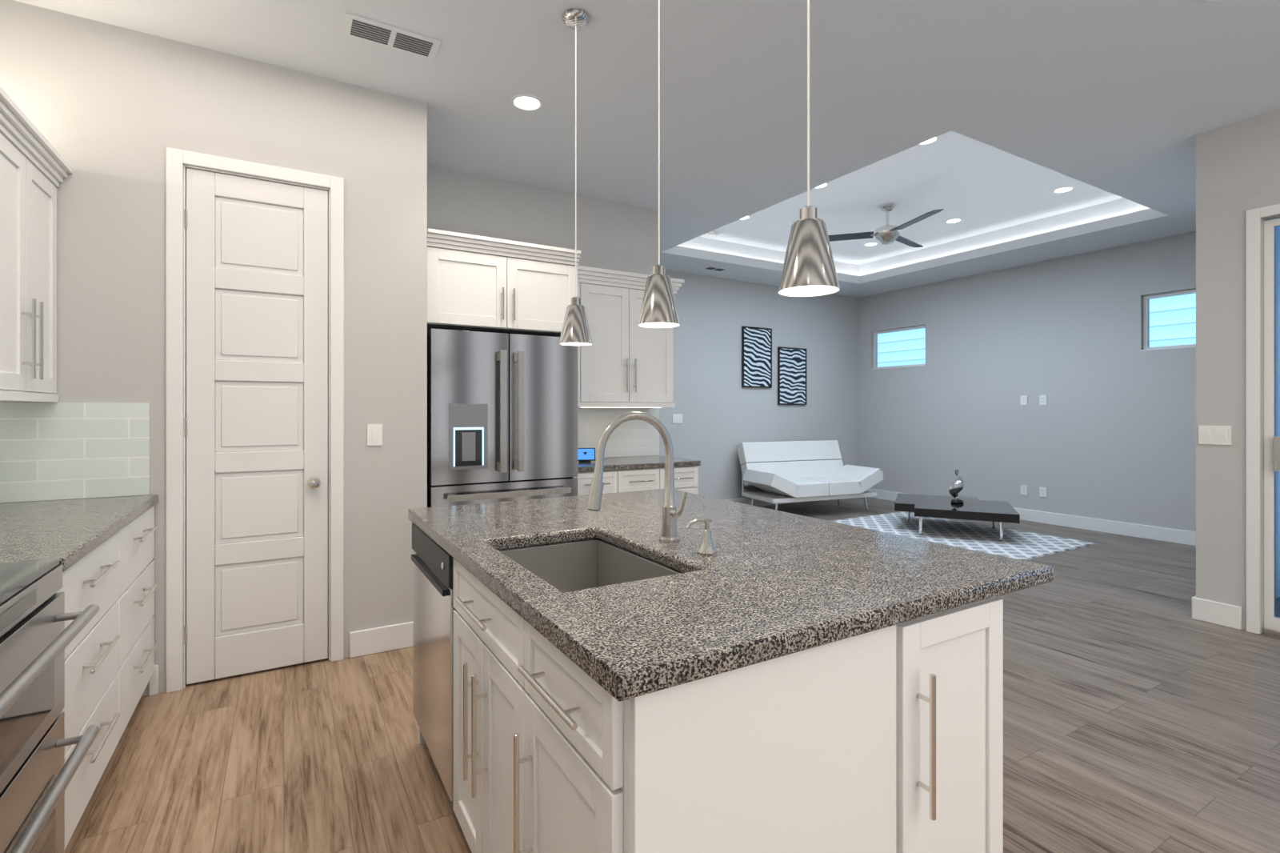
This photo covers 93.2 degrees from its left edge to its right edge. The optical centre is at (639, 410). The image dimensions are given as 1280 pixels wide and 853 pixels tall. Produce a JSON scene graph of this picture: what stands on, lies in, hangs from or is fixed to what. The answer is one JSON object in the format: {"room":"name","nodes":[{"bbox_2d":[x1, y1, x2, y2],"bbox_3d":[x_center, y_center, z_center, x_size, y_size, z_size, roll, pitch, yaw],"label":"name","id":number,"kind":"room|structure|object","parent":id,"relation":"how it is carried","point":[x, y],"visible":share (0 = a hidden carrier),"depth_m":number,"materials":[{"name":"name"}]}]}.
{"room":"kitchen","nodes":[
{"label":"kitchen","id":0,"kind":"room"},
{"bbox_2d":[0,0,427,695],"bbox_3d":[-2.020,-0.210,2.965,1.850,3.020,0.120,0,0,-30],"label":"wall","id":1,"kind":"structure","parent":0,"point":[112,112],"depth_m":2.87,"materials":[{"name":"grey paint"}]},
{"bbox_2d":[165,147,343,692],"bbox_3d":[-1.897,0.044,3.027,0.737,2.512,0.138,0,0,-31],"label":"door frame","id":2,"kind":"structure","parent":1,"relation":"attached to","point":[176,159],"depth_m":2.83,"materials":[{"name":"white wood"}]},
{"bbox_2d":[184,168,327,683],"bbox_3d":[-1.869,0.074,2.970,0.602,2.428,0.115,0,0,-31],"label":"pantry door","id":3,"kind":"structure","parent":1,"relation":"in","point":[256,426],"depth_m":2.98,"materials":[{"name":"white wood"}]},
{"bbox_2d":[367,424,382,445],"bbox_3d":[-1.421,0.130,3.240,0.075,0.115,0.010,0,0,-31],"label":"light switch","id":4,"kind":"object","parent":1,"relation":"attached to","point":[374,434],"visible":1,"depth_m":3.24,"materials":[{"name":"white plastic"}]},
{"bbox_2d":[349,621,412,657],"bbox_3d":[-1.353,1.232,3.285,0.408,0.135,0.026,0,0,-30],"label":"baseboard","id":5,"kind":"structure","parent":1,"relation":"attached to","point":[366,642],"depth_m":3.25,"materials":[{"name":"white wood"}]},
{"bbox_2d":[427,164,658,458],"bbox_3d":[-0.820,-0.210,4.693,2.210,3.020,0.120,0,0,-30],"label":"wall","id":6,"kind":"structure","parent":0,"point":[616,236],"depth_m":4.66,"materials":[{"name":"grey paint"}]},
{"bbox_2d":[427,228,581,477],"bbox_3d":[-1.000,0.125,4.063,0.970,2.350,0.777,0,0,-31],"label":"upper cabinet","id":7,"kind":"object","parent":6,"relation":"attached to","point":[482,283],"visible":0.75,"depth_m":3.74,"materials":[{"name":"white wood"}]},
{"bbox_2d":[577,407,659,457],"bbox_3d":[-0.305,0.180,4.921,1.086,0.408,0.008,0,0,-31],"label":"backsplash","id":8,"kind":"structure","parent":6,"relation":"attached to","point":[634,438],"depth_m":5.00,"materials":[{"name":"tile"}]},
{"bbox_2d":[577,265,683,407],"bbox_3d":[-0.209,-0.536,4.750,1.078,1.028,0.397,0,0,-31],"label":"upper cabinet","id":9,"kind":"object","parent":6,"relation":"attached to","point":[625,360],"visible":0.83,"depth_m":4.61,"materials":[{"name":"white wood"}]},
{"bbox_2d":[13,0,1279,297],"bbox_3d":[1.948,-1.910,2.987,8.950,0.380,9.570,0,0,-31],"label":"ceiling","id":10,"kind":"structure","parent":0,"point":[1108,110],"depth_m":3.38,"materials":[{"name":"white paint"}]},
{"bbox_2d":[342,12,440,60],"bbox_3d":[-1.142,-1.715,2.786,0.400,0.009,0.170,0,0,-31],"label":"ceiling vent","id":11,"kind":"object","parent":10,"relation":"in","point":[376,33],"visible":1,"depth_m":2.77,"materials":[{"name":"white metal"}]},
{"bbox_2d":[510,94,543,111],"bbox_3d":[-0.631,-1.716,3.377,0.178,0.008,0.178,0,0,-31],"label":"recessed light","id":12,"kind":"object","parent":10,"relation":"in","point":[527,102],"visible":1,"depth_m":3.38,"materials":[{"name":"white"}]},
{"bbox_2d":[559,8,592,345],"bbox_3d":[-0.281,-1.004,2.643,0.146,1.429,0.146,0,0,-31],"label":"pendant light","id":13,"kind":"object","parent":10,"relation":"hanging from","point":[575,330],"visible":1,"depth_m":2.61,"materials":[{"name":"silver metal"}]},
{"bbox_2d":[637,0,680,327],"bbox_3d":[0.065,-1.004,2.058,0.146,1.429,0.146,0,0,-31],"label":"pendant light","id":14,"kind":"object","parent":10,"relation":"hanging from","point":[658,309],"visible":1,"depth_m":2.02,"materials":[{"name":"silver metal"}]},
{"bbox_2d":[707,231,718,236],"bbox_3d":[0.827,-2.000,6.871,0.130,0.040,0.130,0,0,-31],"label":"smoke detector","id":15,"kind":"object","parent":10,"relation":"attached to","point":[713,234],"visible":0.98,"depth_m":6.83,"materials":[{"name":"white plastic"}]},
{"bbox_2d":[701,265,728,271],"bbox_3d":[0.908,-1.715,7.324,0.300,0.009,0.150,0,0,-31],"label":"ceiling vent","id":16,"kind":"object","parent":10,"relation":"in","point":[714,268],"visible":1,"depth_m":7.30,"materials":[{"name":"white metal"}]},
{"bbox_2d":[739,215,750,219],"bbox_3d":[1.072,-2.016,6.318,0.168,0.008,0.168,0,0,-31],"label":"recessed light","id":17,"kind":"object","parent":10,"relation":"in","point":[746,218],"visible":0.33,"depth_m":6.34,"materials":[{"name":"white"}]},
{"bbox_2d":[777,0,839,296],"bbox_3d":[0.410,-1.004,1.472,0.146,1.429,0.146,0,0,-31],"label":"pendant light","id":18,"kind":"object","parent":10,"relation":"hanging from","point":[809,269],"visible":1,"depth_m":1.43,"materials":[{"name":"silver metal"}]},
{"bbox_2d":[813,182,828,188],"bbox_3d":[1.605,-2.016,5.413,0.168,0.008,0.168,0,0,-31],"label":"recessed light","id":19,"kind":"object","parent":10,"relation":"in","point":[825,185],"visible":0.4,"depth_m":5.44,"materials":[{"name":"white"}]},
{"bbox_2d":[864,242,878,246],"bbox_3d":[2.804,-2.016,7.338,0.168,0.008,0.168,0,0,-31],"label":"recessed light","id":20,"kind":"object","parent":10,"relation":"in","point":[869,244],"visible":0.98,"depth_m":7.35,"materials":[{"name":"white"}]},
{"bbox_2d":[828,203,943,247],"bbox_3d":[2.558,-1.831,5.957,1.234,0.375,1.269,0,0,-31],"label":"ceiling fan","id":21,"kind":"object","parent":10,"relation":"hanging from","point":[887,234],"visible":0.98,"depth_m":5.93,"materials":[{"name":"silver metal"}]},
{"bbox_2d":[918,136,939,144],"bbox_3d":[2.137,-2.016,4.509,0.168,0.008,0.168,0,0,-31],"label":"recessed light","id":22,"kind":"object","parent":10,"relation":"in","point":[931,141],"visible":0.33,"depth_m":4.53,"materials":[{"name":"white"}]},
{"bbox_2d":[944,218,962,223],"bbox_3d":[3.336,-2.016,6.434,0.168,0.008,0.168,0,0,-31],"label":"recessed light","id":23,"kind":"object","parent":10,"relation":"in","point":[953,220],"visible":1,"depth_m":6.42,"materials":[{"name":"white"}]},
{"bbox_2d":[1052,186,1074,193],"bbox_3d":[3.869,-2.016,5.529,0.168,0.008,0.168,0,0,-31],"label":"recessed light","id":24,"kind":"object","parent":10,"relation":"in","point":[1062,190],"visible":1,"depth_m":5.53,"materials":[{"name":"white"}]},
{"bbox_2d":[1201,0,1219,1],"bbox_3d":[2.387,-1.716,2.450,0.178,0.008,0.178,0,0,-31],"label":"recessed light","id":25,"kind":"object","parent":10,"relation":"in","point":[1210,0],"visible":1,"depth_m":2.53,"materials":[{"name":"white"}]},
{"bbox_2d":[64,496,1279,852],"bbox_3d":[1.948,1.340,2.987,8.950,0.080,9.570,0,0,-31],"label":"floor","id":26,"kind":"structure","parent":0,"point":[1142,710],"depth_m":2.37,"materials":[{"name":"brown wood"}]},
{"bbox_2d":[0,557,99,852],"bbox_3d":[-1.549,0.807,1.107,0.714,0.945,0.752,0,0,-31],"label":"range","id":27,"kind":"object","parent":26,"relation":"on","point":[37,772],"visible":1,"depth_m":1.36,"materials":[{"name":"silver metal"}]},
{"bbox_2d":[56,525,126,848],"bbox_3d":[-1.973,0.864,1.706,0.648,0.872,0.698,0,0,-31],"label":"base cabinet","id":28,"kind":"object","parent":26,"relation":"on","point":[110,648],"depth_m":1.89,"materials":[{"name":"white wood"}]},
{"bbox_2d":[0,494,158,571],"bbox_3d":[-2.143,0.405,2.010,0.663,0.040,1.396,0,0,-31],"label":"countertop","id":29,"kind":"structure","parent":28,"relation":"on","point":[69,533],"depth_m":2.04,"materials":[{"name":"stone"}]},
{"bbox_2d":[126,505,157,725],"bbox_3d":[-2.327,0.864,2.307,0.648,0.872,0.698,0,0,-31],"label":"base cabinet","id":30,"kind":"object","parent":26,"relation":"on","point":[141,646],"depth_m":2.47,"materials":[{"name":"white wood"}]},
{"bbox_2d":[427,328,577,507],"bbox_3d":[-0.978,0.412,4.025,0.930,1.775,0.810,0,0,-31],"label":"refrigerator","id":31,"kind":"object","parent":26,"relation":"on","point":[502,417],"visible":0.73,"depth_m":3.69,"materials":[{"name":"silver metal"}]},
{"bbox_2d":[575,465,698,495],"bbox_3d":[-0.152,0.864,4.634,1.058,0.873,0.655,0,0,-31],"label":"base cabinet","id":32,"kind":"object","parent":26,"relation":"on","point":[686,478],"visible":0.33,"depth_m":4.39,"materials":[{"name":"white wood"}]},
{"bbox_2d":[577,455,700,472],"bbox_3d":[-0.150,0.405,4.651,1.078,0.040,0.627,0,0,-31],"label":"countertop","id":33,"kind":"structure","parent":32,"relation":"on","point":[622,463],"depth_m":4.48,"materials":[{"name":"stone"}]},
{"bbox_2d":[577,448,595,462],"bbox_3d":[-0.412,0.331,4.526,0.150,0.106,0.104,0,0,-8],"label":"smart display","id":34,"kind":"object","parent":33,"relation":"on","point":[586,454],"visible":0.98,"depth_m":4.49,"materials":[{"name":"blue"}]},
{"bbox_2d":[418,538,1003,852],"bbox_3d":[-0.026,0.864,1.854,1.043,0.873,1.738,0,0,-31],"label":"kitchen island","id":35,"kind":"object","parent":26,"relation":"on","point":[887,740],"visible":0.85,"depth_m":1.17,"materials":[{"name":"white wood"}]},
{"bbox_2d":[411,522,455,800],"bbox_3d":[-0.467,0.864,2.220,0.620,0.865,0.610,0,0,-31],"label":"dishwasher","id":36,"kind":"object","parent":35,"relation":"in","point":[434,608],"visible":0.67,"depth_m":2.00,"materials":[{"name":"silver metal"}]},
{"bbox_2d":[408,488,1053,701],"bbox_3d":[0.059,0.405,1.938,1.230,0.040,1.740,0,0,-31],"label":"island countertop","id":37,"kind":"structure","parent":35,"relation":"on","point":[762,584],"depth_m":1.37,"materials":[{"name":"stone"}]},
{"bbox_2d":[500,538,681,592],"bbox_3d":[-0.153,0.534,1.639,0.436,0.215,0.656,0,0,-31],"label":"sink","id":38,"kind":"object","parent":37,"relation":"in","point":[572,566],"visible":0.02,"depth_m":1.92,"materials":[{"name":"silver metal"}]},
{"bbox_2d":[586,411,687,542],"bbox_3d":[-0.005,0.193,1.714,0.299,0.382,0.100,0,0,-31],"label":"faucet","id":39,"kind":"object","parent":37,"relation":"on","point":[671,513],"visible":1,"depth_m":1.75,"materials":[{"name":"silver metal"}]},
{"bbox_2d":[685,517,716,555],"bbox_3d":[0.163,0.336,1.622,0.097,0.097,0.054,0,0,-31],"label":"soap dispenser","id":40,"kind":"object","parent":37,"relation":"on","point":[706,547],"visible":1,"depth_m":1.62,"materials":[{"name":"silver metal"}]},
{"bbox_2d":[736,440,883,511],"bbox_3d":[2.145,0.855,7.794,1.714,0.890,0.894,0,0,-22],"label":"sofa","id":41,"kind":"object","parent":26,"relation":"on","point":[776,473],"visible":0.92,"depth_m":7.78,"materials":[{"name":"white leather"}]},
{"bbox_2d":[831,511,1095,559],"bbox_3d":[3.088,1.294,6.333,1.850,0.012,2.150,0,0,-31],"label":"rug","id":42,"kind":"object","parent":26,"relation":"on","point":[1021,545],"visible":0.58,"depth_m":6.22,"materials":[{"name":"white fabric"}]},
{"bbox_2d":[894,493,1019,540],"bbox_3d":[3.370,1.142,6.535,1.120,0.290,1.120,0,0,25],"label":"coffee table","id":43,"kind":"object","parent":42,"relation":"on","point":[969,508],"visible":1,"depth_m":6.20,"materials":[{"name":"black lacquered wood"},{"name":"chrome"}]},
{"bbox_2d":[948,469,965,503],"bbox_3d":[3.403,0.816,6.494,0.161,0.360,0.180,0,0,31],"label":"sculpture","id":44,"kind":"object","parent":43,"relation":"on","point":[956,487],"visible":1,"depth_m":6.46,"materials":[{"name":"silver metal"}]},
{"bbox_2d":[659,270,858,499],"bbox_3d":[1.248,-0.210,8.058,5.010,3.020,0.120,0,0,-31],"label":"wall","id":45,"kind":"structure","parent":0,"point":[722,410],"depth_m":8.06,"materials":[{"name":"grey paint"}]},
{"bbox_2d":[672,413,682,423],"bbox_3d":[0.468,0.100,7.521,0.150,0.115,0.010,0,0,-31],"label":"light switch","id":46,"kind":"object","parent":45,"relation":"attached to","point":[677,418],"visible":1,"depth_m":7.52,"materials":[{"name":"white plastic"}]},
{"bbox_2d":[741,326,771,387],"bbox_3d":[1.580,-0.715,8.165,0.510,0.810,0.030,0,0,-31],"label":"picture","id":47,"kind":"object","parent":45,"relation":"attached to","point":[756,357],"visible":0.98,"depth_m":8.15,"materials":[{"name":"black"}]},
{"bbox_2d":[724,497,800,506],"bbox_3d":[1.275,1.232,7.993,4.710,0.135,0.020,0,0,-30],"label":"baseboard","id":48,"kind":"structure","parent":45,"relation":"attached to","point":[748,501],"depth_m":8.11,"materials":[{"name":"white wood"}]},
{"bbox_2d":[777,346,806,404],"bbox_3d":[2.140,-0.480,8.494,0.530,0.800,0.030,0,0,-31],"label":"picture","id":49,"kind":"object","parent":45,"relation":"attached to","point":[791,375],"visible":0.98,"depth_m":8.48,"materials":[{"name":"black"}]},
{"bbox_2d":[858,231,1195,531],"bbox_3d":[4.593,-0.210,7.197,0.120,3.020,4.760,0,0,-31],"label":"wall","id":50,"kind":"structure","parent":0,"point":[1107,431],"depth_m":6.95,"materials":[{"name":"grey paint"}]},
{"bbox_2d":[871,324,925,369],"bbox_3d":[3.715,-0.892,8.663,0.104,0.569,0.882,0,0,-31],"label":"window","id":51,"kind":"structure","parent":50,"relation":"in","point":[875,350],"depth_m":8.77,"materials":[{"name":"white"}]},
{"bbox_2d":[1020,484,1027,495],"bbox_3d":[4.540,0.940,7.154,0.010,0.115,0.075,0,0,-31],"label":"electrical outlet","id":52,"kind":"object","parent":50,"relation":"attached to","point":[1024,490],"visible":1,"depth_m":7.15,"materials":[{"name":"white plastic"}]},
{"bbox_2d":[1020,395,1027,404],"bbox_3d":[4.540,-0.120,7.154,0.010,0.115,0.075,0,0,-31],"label":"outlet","id":53,"kind":"object","parent":50,"relation":"attached to","point":[1023,399],"visible":1,"depth_m":7.15,"materials":[{"name":"white plastic"}]},
{"bbox_2d":[867,488,1195,545],"bbox_3d":[4.532,1.232,7.161,0.020,0.135,4.760,0,0,-30],"label":"baseboard","id":54,"kind":"structure","parent":50,"relation":"attached to","point":[1138,530],"depth_m":6.46,"materials":[{"name":"white wood"}]},
{"bbox_2d":[1039,486,1046,497],"bbox_3d":[4.647,0.940,6.973,0.010,0.115,0.075,0,0,-31],"label":"electrical outlet","id":55,"kind":"object","parent":50,"relation":"attached to","point":[1042,491],"visible":1,"depth_m":6.97,"materials":[{"name":"white plastic"}]},
{"bbox_2d":[1039,395,1046,404],"bbox_3d":[4.647,-0.120,6.973,0.010,0.115,0.075,0,0,-31],"label":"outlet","id":56,"kind":"object","parent":50,"relation":"attached to","point":[1042,399],"visible":1,"depth_m":6.97,"materials":[{"name":"white plastic"}]},
{"bbox_2d":[1140,288,1195,351],"bbox_3d":[5.387,-0.892,5.825,0.104,0.569,0.883,0,0,-31],"label":"window","id":57,"kind":"structure","parent":50,"relation":"in","point":[1146,307],"depth_m":6.12,"materials":[{"name":"white"}]},
{"bbox_2d":[1196,109,1279,633],"bbox_3d":[4.708,-0.210,1.781,0.120,3.020,4.690,0,0,-30],"label":"wall","id":58,"kind":"structure","parent":0,"point":[1238,170],"depth_m":3.61,"materials":[{"name":"grey paint"}]},
{"bbox_2d":[1198,425,1231,444],"bbox_3d":[3.505,0.150,3.689,0.010,0.115,0.150,0,0,-31],"label":"light switch","id":59,"kind":"object","parent":58,"relation":"attached to","point":[1216,434],"visible":1,"depth_m":3.69,"materials":[{"name":"white plastic"}]},
{"bbox_2d":[1192,596,1237,621],"bbox_3d":[4.579,1.232,4.436,2.626,0.135,0.016,0,0,-30],"label":"baseboard","id":60,"kind":"structure","parent":58,"relation":"attached to","point":[1202,610],"depth_m":3.71,"materials":[{"name":"white wood"}]},
{"bbox_2d":[1246,203,1279,633],"bbox_3d":[4.240,0.061,2.439,0.018,2.478,2.616,0,0,-31],"label":"door frame","id":61,"kind":"structure","parent":58,"relation":"attached to","point":[1254,216],"depth_m":3.53,"materials":[{"name":"white wood"}]},
{"bbox_2d":[1263,217,1279,636],"bbox_3d":[4.304,0.095,2.480,0.095,2.409,2.492,0,0,-31],"label":"sliding door","id":62,"kind":"structure","parent":58,"relation":"in","point":[1271,467],"depth_m":3.52,"materials":[{"name":"white"}]},
{"bbox_3d":[-1.163,-0.210,-0.430,0.120,3.020,6.840,0,0,-30],"label":"wall","id":63,"kind":"structure","parent":0,"visible":0},
{"bbox_2d":[0,115,63,396],"bbox_3d":[-2.445,-0.526,2.182,0.318,0.912,0.791,0,0,-31],"label":"upper cabinet","id":64,"kind":"object","parent":63,"relation":"attached to","point":[35,168],"depth_m":2.28,"materials":[{"name":"white wood"}]},
{"bbox_2d":[0,402,149,503],"bbox_3d":[-2.158,0.175,2.001,0.631,0.418,1.399,0,0,-31],"label":"backsplash","id":65,"kind":"structure","parent":63,"relation":"attached to","point":[58,450],"depth_m":2.63,"materials":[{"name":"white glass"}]}
]}

